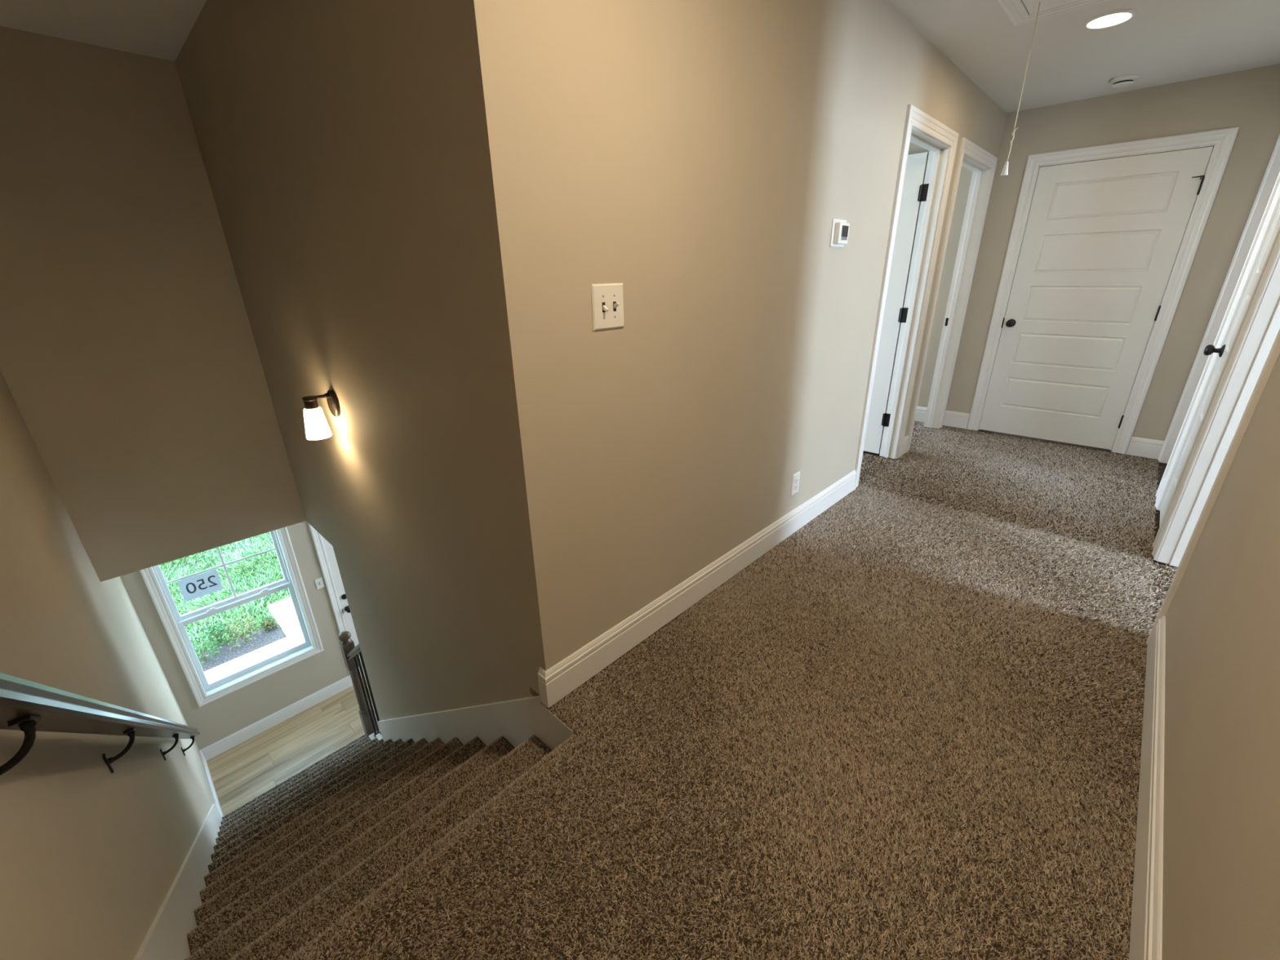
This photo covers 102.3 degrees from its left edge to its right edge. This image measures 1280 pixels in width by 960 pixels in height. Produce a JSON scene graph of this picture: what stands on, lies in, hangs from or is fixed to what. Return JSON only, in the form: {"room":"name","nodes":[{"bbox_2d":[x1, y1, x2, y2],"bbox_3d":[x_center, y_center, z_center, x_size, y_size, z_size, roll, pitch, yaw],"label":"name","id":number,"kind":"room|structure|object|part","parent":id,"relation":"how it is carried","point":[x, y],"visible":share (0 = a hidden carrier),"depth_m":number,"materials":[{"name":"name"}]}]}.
{"room":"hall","nodes":[
{"label":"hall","id":0,"kind":"room"},
{"bbox_2d":[0,370,215,959],"bbox_3d":[-2.175,0.915,2.058,5.974,5.311,0.120,19,29,40],"label":"wall","id":1,"kind":"structure","parent":0,"point":[91,855],"depth_m":1.53,"materials":[{"name":"beige paint"}]},
{"bbox_2d":[0,672,199,775],"bbox_3d":[-1.801,0.878,1.828,4.205,3.254,0.107,19,29,40],"label":"wall handrail","id":2,"kind":"object","parent":1,"relation":"attached to","point":[28,707],"visible":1,"depth_m":1.01,"materials":[{"name":"grey wood"}]},
{"bbox_3d":[-1.787,0.872,1.842,4.205,3.254,0.064,19,29,40],"label":"rail","id":3,"kind":"part","parent":2,"relation":"part of","materials":[{"name":"grey wood"}]},
{"bbox_3d":[-1.658,0.884,1.615,0.022,0.070,0.016,19,29,40],"label":"wall plate","id":4,"kind":"part","parent":2,"relation":"part of","materials":[{"name":"black metal"}]},
{"bbox_3d":[-2.491,1.436,2.702,0.022,0.070,0.016,19,29,40],"label":"wall plate","id":5,"kind":"part","parent":2,"relation":"part of","materials":[{"name":"black metal"}]},
{"bbox_2d":[133,803,222,959],"bbox_3d":[-2.163,1.931,2.571,3.495,3.044,0.015,19,29,40],"label":"trim","id":6,"kind":"structure","parent":1,"relation":"attached to","point":[166,939],"depth_m":1.75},
{"bbox_2d":[199,750,223,817],"bbox_3d":[-3.775,2.732,4.560,1.015,0.140,0.014,19,29,40],"label":"baseboard","id":7,"kind":"structure","parent":1,"relation":"attached to","point":[205,763],"depth_m":4.56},
{"bbox_2d":[0,26,306,582],"bbox_3d":[-2.829,-0.818,2.889,0.114,2.684,1.064,19,29,40],"label":"wall header","id":8,"kind":"structure","parent":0,"point":[130,361],"depth_m":2.80,"materials":[{"name":"beige paint"}]},
{"bbox_2d":[120,520,365,750],"bbox_3d":[-2.755,0.980,5.953,0.150,2.926,4.264,19,29,40],"label":"wall","id":9,"kind":"structure","parent":0,"point":[226,715],"depth_m":5.08,"materials":[{"name":"beige paint"}]},
{"bbox_2d":[139,526,324,706],"bbox_3d":[-3.779,1.144,4.846,0.169,1.698,1.048,19,29,40],"label":"window","id":10,"kind":"structure","parent":9,"relation":"in","point":[205,692],"depth_m":4.91,"materials":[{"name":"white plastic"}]},
{"bbox_2d":[177,568,222,601],"bbox_3d":[-3.958,0.949,4.648,0.002,0.213,0.276,19,29,40],"label":"paper sign","id":11,"kind":"object","parent":10,"relation":"attached to","point":[209,582],"visible":1,"depth_m":4.64,"materials":[{"name":"grey paper"}]},
{"bbox_3d":[-3.824,0.787,4.743,0.031,0.762,0.864,19,29,40],"label":"sash","id":12,"kind":"part","parent":10,"relation":"part of","materials":[{"name":"white plastic"}]},
{"bbox_3d":[-3.784,1.488,4.995,0.032,0.752,0.868,19,29,40],"label":"sash","id":13,"kind":"part","parent":10,"relation":"part of","materials":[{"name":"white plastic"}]},
{"bbox_2d":[200,675,352,760],"bbox_3d":[-3.680,2.424,5.327,0.014,0.140,1.344,19,29,40],"label":"baseboard","id":14,"kind":"structure","parent":9,"relation":"attached to","point":[227,743],"depth_m":5.27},
{"bbox_2d":[314,577,324,589],"bbox_3d":[-3.271,1.059,5.268,0.022,0.116,0.072,19,29,40],"label":"light switch","id":15,"kind":"object","parent":9,"relation":"attached to","point":[319,583],"visible":1,"depth_m":5.27,"materials":[{"name":"white plastic"}]},
{"bbox_2d":[307,522,364,678],"bbox_3d":[-2.902,1.149,5.808,0.207,2.125,1.084,19,29,40],"label":"door","id":16,"kind":"structure","parent":9,"relation":"in","point":[325,552],"depth_m":5.38,"materials":[{"name":"white paint"}]},
{"bbox_3d":[-2.861,1.163,5.771,0.019,2.125,1.084,19,29,40],"label":"casing","id":17,"kind":"part","parent":16,"relation":"part of","materials":[{"name":"white wood"}]},
{"bbox_3d":[-3.126,1.392,5.539,0.069,0.064,0.064,19,29,40],"label":"knob","id":18,"kind":"part","parent":16,"relation":"part of","materials":[{"name":"black metal"}]},
{"bbox_2d":[206,678,379,816],"bbox_3d":[-1.597,2.515,5.391,3.300,0.150,4.484,19,29,40],"label":"floor","id":19,"kind":"structure","parent":0,"point":[243,772],"depth_m":5.01,"materials":[{"name":"brown wood"}]},
{"bbox_2d":[184,729,582,959],"bbox_3d":[-1.756,1.851,2.978,3.564,2.890,1.174,19,29,40],"label":"staircase","id":20,"kind":"structure","parent":19,"relation":"on","point":[291,864],"depth_m":1.84,"materials":[{"name":"carpet"}]},
{"bbox_2d":[337,631,381,739],"bbox_3d":[-2.173,1.748,4.149,0.643,1.440,0.092,19,29,40],"label":"stair railing","id":21,"kind":"object","parent":20,"relation":"on","point":[351,654],"visible":0.73,"depth_m":4.21,"materials":[{"name":"grey wood"}]},
{"bbox_3d":[-2.162,1.305,3.952,0.589,0.472,0.069,19,29,40],"label":"hand rail","id":22,"kind":"part","parent":21,"relation":"part of","materials":[{"name":"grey wood"}]},
{"bbox_2d":[174,0,539,720],"bbox_3d":[-1.455,0.554,2.931,3.520,5.311,0.115,19,29,40],"label":"wall","id":23,"kind":"structure","parent":0,"point":[328,135],"depth_m":1.93,"materials":[{"name":"beige paint"}]},
{"bbox_2d":[302,390,340,439],"bbox_3d":[-1.505,-0.307,2.423,0.116,0.209,0.152,19,29,40],"label":"wall sconce","id":24,"kind":"object","parent":23,"relation":"attached to","point":[317,428],"visible":1,"depth_m":2.39,"materials":[{"name":"white glass"}]},
{"bbox_3d":[-1.503,-0.384,2.396,0.024,0.023,0.113,19,29,40],"label":"arm","id":25,"kind":"part","parent":24,"relation":"part of","materials":[{"name":"brown metal"}]},
{"bbox_3d":[-1.520,-0.268,2.420,0.105,0.139,0.105,19,29,40],"label":"lamp shade","id":26,"kind":"part","parent":24,"relation":"part of","materials":[{"name":"white glass"}]},
{"bbox_2d":[377,695,573,751],"bbox_3d":[-1.088,1.567,2.881,2.470,2.342,0.015,19,29,40],"label":"trim","id":27,"kind":"structure","parent":23,"relation":"attached to","point":[517,720],"depth_m":2.19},
{"bbox_2d":[0,0,1279,113],"bbox_3d":[1.653,-1.979,1.804,8.690,0.120,6.700,19,29,40],"label":"ceiling","id":28,"kind":"structure","parent":0,"point":[1166,42],"depth_m":2.57,"materials":[{"name":"white paint"}]},
{"bbox_2d":[997,0,1109,26],"bbox_3d":[1.535,-1.871,1.720,0.736,0.015,1.501,19,29,40],"label":"attic hatch","id":29,"kind":"object","parent":28,"relation":"attached to","point":[1019,12],"visible":1,"depth_m":2.30,"materials":[{"name":"white paint"}]},
{"bbox_2d":[1000,1,1040,175],"bbox_3d":[1.757,-1.781,2.374,0.030,0.661,0.030,-1,22,-1],"label":"pull cord","id":30,"kind":"object","parent":29,"relation":"hanging from","point":[1005,171],"visible":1,"depth_m":2.41,"materials":[{"name":"white fabric"}]},
{"bbox_3d":[1.535,-1.875,1.719,0.592,0.007,1.357,19,29,40],"label":"hatch door","id":31,"kind":"part","parent":29,"relation":"part of","materials":[{"name":"white paint"}]},
{"bbox_2d":[1083,8,1137,29],"bbox_3d":[2.213,-2.168,2.434,0.194,0.015,0.194,19,29,40],"label":"recessed light","id":32,"kind":"object","parent":28,"relation":"in","point":[1112,18],"visible":1,"depth_m":2.41,"materials":[{"name":"white plastic"}]},
{"bbox_2d":[1109,74,1139,88],"bbox_3d":[3.013,-2.480,3.215,0.142,0.042,0.142,19,29,40],"label":"smoke detector","id":33,"kind":"object","parent":28,"relation":"attached to","point":[1126,80],"visible":1,"depth_m":3.18,"materials":[{"name":"white plastic"}]},
{"bbox_2d":[444,0,1007,694],"bbox_3d":[1.190,-1.019,2.861,0.115,2.431,4.540,19,29,40],"label":"wall","id":34,"kind":"structure","parent":0,"point":[700,158],"depth_m":1.73,"materials":[{"name":"beige paint"}]},
{"bbox_2d":[591,283,624,330],"bbox_3d":[-0.086,-0.506,1.509,0.022,0.127,0.125,19,29,40],"label":"light switch","id":35,"kind":"object","parent":34,"relation":"attached to","point":[607,299],"visible":1,"depth_m":1.51,"materials":[{"name":"white plastic"}]},
{"bbox_2d":[537,435,909,707],"bbox_3d":[0.887,0.204,2.903,0.044,0.140,3.524,19,29,40],"label":"baseboard","id":36,"kind":"structure","parent":34,"relation":"attached to","point":[566,676],"depth_m":2.14,"materials":[{"name":"white wood"}]},
{"bbox_2d":[791,471,799,495],"bbox_3d":[0.833,0.020,2.754,0.009,0.120,0.078,19,29,40],"label":"outlet","id":37,"kind":"object","parent":34,"relation":"attached to","point":[795,481],"visible":1,"depth_m":2.75,"materials":[{"name":"white plastic"}]},
{"bbox_2d":[830,217,849,247],"bbox_3d":[0.942,-1.157,2.416,0.031,0.118,0.145,19,29,40],"label":"thermostat","id":38,"kind":"object","parent":34,"relation":"attached to","point":[840,228],"visible":1,"depth_m":2.39,"materials":[{"name":"white plastic"}]},
{"bbox_2d":[853,104,959,489],"bbox_3d":[1.398,-1.148,3.582,0.843,2.130,0.885,19,29,40],"label":"door","id":39,"kind":"structure","parent":34,"relation":"in","point":[923,179],"depth_m":3.48,"materials":[{"name":"white paint"}]},
{"bbox_2d":[906,137,997,452],"bbox_3d":[2.377,-1.356,4.057,0.134,2.130,0.945,19,29,40],"label":"door","id":40,"kind":"structure","parent":34,"relation":"in","point":[982,164],"depth_m":4.13,"materials":[{"name":"paint"}]},
{"bbox_3d":[2.619,-1.344,4.388,0.040,0.065,0.004,19,29,40],"label":"strike plate","id":41,"kind":"part","parent":40,"relation":"part of","materials":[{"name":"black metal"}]},
{"bbox_2d":[301,421,1177,959],"bbox_3d":[1.704,0.423,2.769,8.690,0.204,6.684,19,29,40],"label":"floor","id":42,"kind":"structure","parent":0,"point":[909,727],"depth_m":1.55,"materials":[{"name":"carpet"}]},
{"bbox_2d":[907,142,928,155],"bbox_3d":[0.739,-1.777,4.784,3.385,2.431,0.080,19,29,40],"label":"wall","id":43,"kind":"structure","parent":0,"point":[913,148],"depth_m":3.43,"materials":[{"name":"beige paint"}]},
{"bbox_2d":[917,63,1279,453],"bbox_3d":[2.284,-1.840,4.869,4.689,2.431,0.115,19,29,40],"label":"wall","id":44,"kind":"structure","parent":0,"point":[1249,100],"depth_m":3.58,"materials":[{"name":"beige paint"}]},
{"bbox_2d":[915,406,1164,459],"bbox_3d":[2.255,-0.760,5.255,4.474,0.140,0.014,19,29,40],"label":"baseboard","id":45,"kind":"structure","parent":44,"relation":"attached to","point":[1138,446],"depth_m":3.93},
{"bbox_2d":[966,126,1239,454],"bbox_3d":[3.348,-1.328,3.942,1.076,2.130,0.181,19,29,40],"label":"door","id":46,"kind":"structure","parent":44,"relation":"in","point":[1104,241],"depth_m":3.85,"materials":[{"name":"white paint"}]},
{"bbox_3d":[3.024,-1.279,4.211,0.064,0.064,0.069,19,29,40],"label":"knob","id":47,"kind":"part","parent":46,"relation":"part of","materials":[{"name":"black metal"}]},
{"bbox_3d":[3.349,-0.676,4.189,0.642,0.227,0.007,19,29,40],"label":"panel","id":48,"kind":"part","parent":46,"relation":"part of","materials":[{"name":"white paint"}]},
{"bbox_3d":[3.342,-1.012,4.055,0.642,0.228,0.007,19,29,40],"label":"panel","id":49,"kind":"part","parent":46,"relation":"part of","materials":[{"name":"white paint"}]},
{"bbox_3d":[3.336,-1.335,3.926,0.642,0.247,0.007,19,29,40],"label":"panel","id":50,"kind":"part","parent":46,"relation":"part of","materials":[{"name":"white paint"}]},
{"bbox_3d":[3.330,-1.672,3.792,0.642,0.252,0.007,19,29,40],"label":"panel","id":51,"kind":"part","parent":46,"relation":"part of","materials":[{"name":"white paint"}]},
{"bbox_3d":[3.324,-2.007,3.659,0.642,0.227,0.007,19,29,40],"label":"panel","id":52,"kind":"part","parent":46,"relation":"part of","materials":[{"name":"white paint"}]},
{"bbox_2d":[1161,353,1279,959],"bbox_3d":[1.936,-0.467,1.442,0.115,2.431,5.724,19,29,40],"label":"wall","id":53,"kind":"structure","parent":0,"point":[1221,876],"depth_m":1.06,"materials":[{"name":"beige paint"}]},
{"bbox_2d":[1128,476,1165,959],"bbox_3d":[1.632,0.694,1.638,0.014,0.140,4.678,19,29,40],"label":"baseboard","id":54,"kind":"structure","parent":53,"relation":"attached to","point":[1146,924],"depth_m":1.27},
{"bbox_2d":[1146,233,1279,644],"bbox_3d":[2.287,-0.474,1.849,0.134,2.130,0.929,19,29,40],"label":"door frame","id":55,"kind":"structure","parent":53,"relation":"in","point":[1255,352],"depth_m":2.18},
{"bbox_2d":[1151,182,1279,546],"bbox_3d":[2.886,-0.730,2.464,0.181,2.130,0.690,19,29,40],"label":"door","id":56,"kind":"structure","parent":53,"relation":"in","point":[1269,233],"depth_m":2.62,"materials":[{"name":"white paint"}]},
{"bbox_3d":[2.886,-0.086,2.733,0.007,0.227,0.256,19,29,40],"label":"panel","id":57,"kind":"part","parent":56,"relation":"part of","materials":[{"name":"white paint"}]},
{"bbox_3d":[2.880,-0.423,2.599,0.007,0.228,0.256,19,29,40],"label":"panel","id":58,"kind":"part","parent":56,"relation":"part of","materials":[{"name":"white paint"}]},
{"bbox_3d":[2.985,-0.674,2.684,0.069,0.064,0.064,19,29,40],"label":"knob","id":59,"kind":"part","parent":56,"relation":"part of","materials":[{"name":"black metal"}]},
{"bbox_3d":[2.874,-0.746,2.470,0.007,0.247,0.256,19,29,40],"label":"panel","id":60,"kind":"part","parent":56,"relation":"part of","materials":[{"name":"white paint"}]},
{"bbox_3d":[2.868,-1.082,2.336,0.007,0.252,0.256,19,29,40],"label":"panel","id":61,"kind":"part","parent":56,"relation":"part of","materials":[{"name":"white paint"}]},
{"bbox_2d":[1155,133,1279,496],"bbox_3d":[3.580,-1.000,3.109,0.134,2.130,0.920,19,29,40],"label":"door","id":62,"kind":"structure","parent":53,"relation":"in","point":[1269,184],"depth_m":3.27,"materials":[{"name":"white paint"}]},
{"label":"outside","id":63,"kind":"structure","parent":0,"visible":0},
{"bbox_2d":[159,532,290,653],"bbox_3d":[-23.655,-4.093,23.704,55.500,0.270,80.000,19,29,40],"label":"ground","id":64,"kind":"structure","parent":63,"point":[262,556],"depth_m":8.10,"materials":[{"name":"green plant"}]},
{"bbox_2d":[197,623,285,671],"bbox_3d":[-6.246,2.613,5.656,0.500,0.035,4.020,19,29,40],"label":"mulch bed","id":65,"kind":"object","parent":64,"relation":"on","point":[226,655],"visible":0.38,"depth_m":6.67,"materials":[{"name":"grey gravel"}]},
{"bbox_2d":[190,631,222,666],"bbox_3d":[-5.423,2.091,6.371,0.373,0.391,0.384,19,29,40],"label":"shrub","id":66,"kind":"object","parent":65,"relation":"on","point":[198,648],"visible":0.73,"depth_m":6.40,"materials":[{"name":"green plant"}]},
{"bbox_3d":[-5.468,2.129,6.408,0.188,0.293,0.287,9,24,23],"label":"stem","id":67,"kind":"part","parent":66,"relation":"part of","materials":[{"name":"green plant"}]},
{"bbox_2d":[203,619,233,646],"bbox_3d":[-5.498,1.990,6.703,0.329,0.334,0.314,3,22,11],"label":"shrub","id":68,"kind":"object","parent":65,"relation":"on","point":[211,629],"visible":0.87,"depth_m":6.70,"materials":[{"name":"green plant"}]},
{"bbox_3d":[-5.524,2.013,6.767,0.232,0.245,0.113,-13,25,-28],"label":"stem","id":69,"kind":"part","parent":68,"relation":"part of","materials":[{"name":"green plant"}]},
{"bbox_2d":[223,613,265,648],"bbox_3d":[-5.159,1.951,6.702,0.424,0.396,0.419,19,29,40],"label":"shrub","id":70,"kind":"object","parent":65,"relation":"on","point":[251,623],"visible":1,"depth_m":6.68,"materials":[{"name":"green plant"}]},
{"bbox_3d":[-5.138,1.997,6.703,0.263,0.309,0.272,-2,22,-2],"label":"stem","id":71,"kind":"part","parent":70,"relation":"part of","materials":[{"name":"green plant"}]},
{"bbox_2d":[261,615,276,631],"bbox_3d":[-5.038,1.946,7.000,0.188,0.195,0.199,19,29,40],"label":"shrub","id":72,"kind":"object","parent":65,"relation":"on","point":[268,622],"visible":1,"depth_m":6.97,"materials":[{"name":"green plant"}]},
{"bbox_2d":[204,631,304,682],"bbox_3d":[-4.413,2.471,6.013,1.610,0.150,6.100,19,29,40],"label":"porch slab","id":73,"kind":"object","parent":64,"relation":"on","point":[248,659],"visible":0.1,"depth_m":6.46,"materials":[{"name":"concrete"}]},
{"bbox_2d":[266,596,301,636],"bbox_3d":[-4.081,1.619,8.175,1.075,0.120,2.870,19,29,40],"label":"walkway","id":74,"kind":"structure","parent":64,"relation":"on","point":[286,615],"depth_m":7.30,"materials":[{"name":"concrete"}]}
]}

